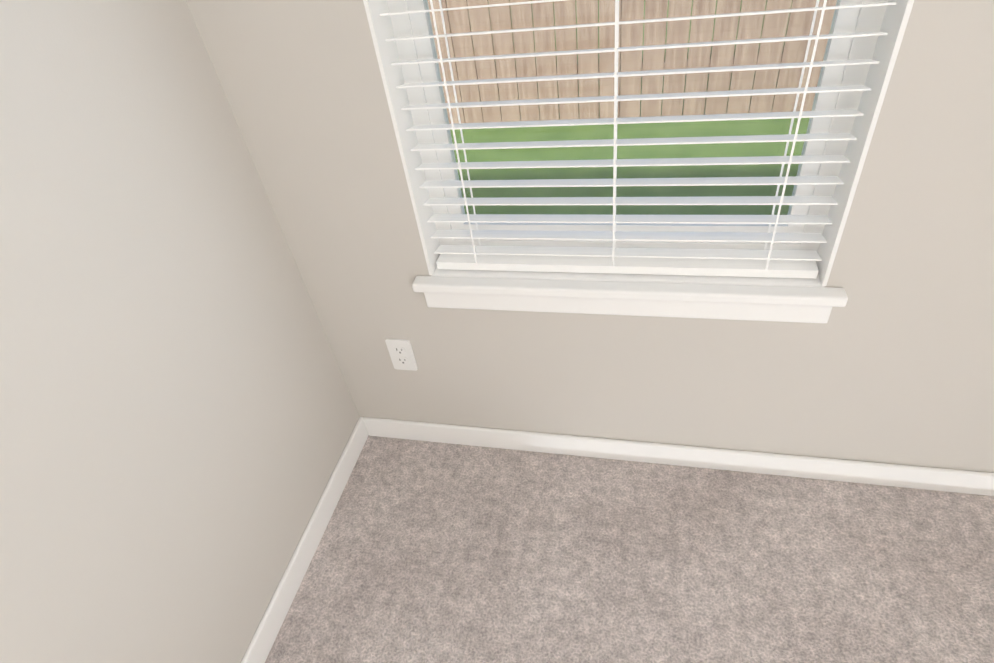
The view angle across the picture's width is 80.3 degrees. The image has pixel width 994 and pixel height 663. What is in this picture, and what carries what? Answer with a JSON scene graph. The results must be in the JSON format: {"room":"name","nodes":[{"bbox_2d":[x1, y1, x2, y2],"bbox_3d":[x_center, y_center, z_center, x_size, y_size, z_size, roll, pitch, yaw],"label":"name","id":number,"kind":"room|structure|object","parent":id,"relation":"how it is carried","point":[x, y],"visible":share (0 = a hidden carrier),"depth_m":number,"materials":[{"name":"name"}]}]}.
{"room":"empty bedroom","nodes":[
{"label":"empty bedroom","id":0,"kind":"room"},
{"bbox_2d":[0,0,359,662],"bbox_3d":[-1.175,1.132,-0.705,0.150,2.440,5.460,3,42,13],"label":"wall","id":1,"kind":"structure","parent":0,"point":[179,416],"depth_m":1.04,"materials":[{"name":"paint"}]},
{"bbox_2d":[241,417,368,662],"bbox_3d":[-0.955,2.014,0.048,0.013,0.085,5.160,3,42,13],"label":"baseboard","id":2,"kind":"structure","parent":1,"relation":"attached to","point":[267,630],"depth_m":1.57,"materials":[{"name":"white wood"}]},
{"bbox_2d":[186,0,993,472],"bbox_3d":[1.385,-0.532,0.722,4.000,2.440,0.150,3,42,13],"label":"wall","id":3,"kind":"structure","parent":0,"point":[892,362],"depth_m":1.34,"materials":[{"name":"paint"}]},
{"bbox_2d":[385,339,417,370],"bbox_3d":[-0.264,0.066,1.633,0.070,0.114,0.008,3,42,13],"label":"electrical outlet","id":4,"kind":"object","parent":3,"relation":"attached to","point":[401,354],"visible":1,"depth_m":1.63,"materials":[{"name":"white plastic"}]},
{"bbox_2d":[424,292,831,322],"bbox_3d":[0.265,-0.067,1.355,0.910,0.065,0.016,3,42,13],"label":"apron","id":5,"kind":"object","parent":3,"relation":"attached to","point":[763,312],"visible":0.52,"depth_m":1.34,"materials":[{"name":"white wood"}]},
{"bbox_2d":[412,267,847,306],"bbox_3d":[0.266,-0.121,1.347,0.940,0.025,0.125,3,42,13],"label":"window sill","id":6,"kind":"structure","parent":3,"relation":"attached to","point":[765,290],"depth_m":1.30,"materials":[{"name":"white wood"}]},
{"bbox_2d":[387,0,887,250],"bbox_3d":[0.198,-0.728,0.937,0.870,1.435,0.065,3,42,13],"label":"window","id":7,"kind":"structure","parent":3,"relation":"in","point":[857,20],"depth_m":1.17,"materials":[{"name":"white plastic"}]},
{"bbox_2d":[380,0,896,278],"bbox_3d":[0.182,-0.678,0.881,0.838,1.429,0.059,3,42,13],"label":"window blinds","id":8,"kind":"object","parent":7,"relation":"attached to","point":[739,262],"visible":0.88,"depth_m":1.20,"materials":[{"name":"white plastic"}]},
{"bbox_2d":[363,0,913,285],"bbox_3d":[0.182,-0.678,0.883,0.870,1.435,0.086,3,42,13],"label":"window frame","id":9,"kind":"structure","parent":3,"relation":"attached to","point":[893,26],"depth_m":1.12,"materials":[{"name":"white wood"}]},
{"bbox_2d":[363,417,993,495],"bbox_3d":[1.509,0.401,1.434,3.974,0.085,0.013,3,42,13],"label":"baseboard","id":10,"kind":"structure","parent":3,"relation":"attached to","point":[935,479],"depth_m":1.65,"materials":[{"name":"white wood"}]},
{"bbox_2d":[265,435,993,662],"bbox_3d":[0.994,2.187,-0.348,4.300,0.120,5.460,3,42,13],"label":"floor","id":11,"kind":"structure","parent":0,"point":[431,552],"depth_m":1.49,"materials":[{"name":"carpet"}]},
{"label":"outside","id":12,"kind":"structure","parent":0,"visible":0},
{"bbox_2d":[448,0,809,214],"bbox_3d":[6.759,-22.515,27.238,240.000,0.200,240.000,3,42,13],"label":"ground","id":13,"kind":"structure","parent":12,"point":[626,129],"depth_m":3.75,"materials":[{"name":"green plant"}]},
{"bbox_2d":[427,0,836,123],"bbox_3d":[1.621,-2.187,3.477,21.018,1.842,0.108,3,42,13],"label":"fence","id":14,"kind":"object","parent":13,"relation":"on","point":[589,63],"depth_m":3.94,"materials":[{"name":"brown wood"}]}
]}

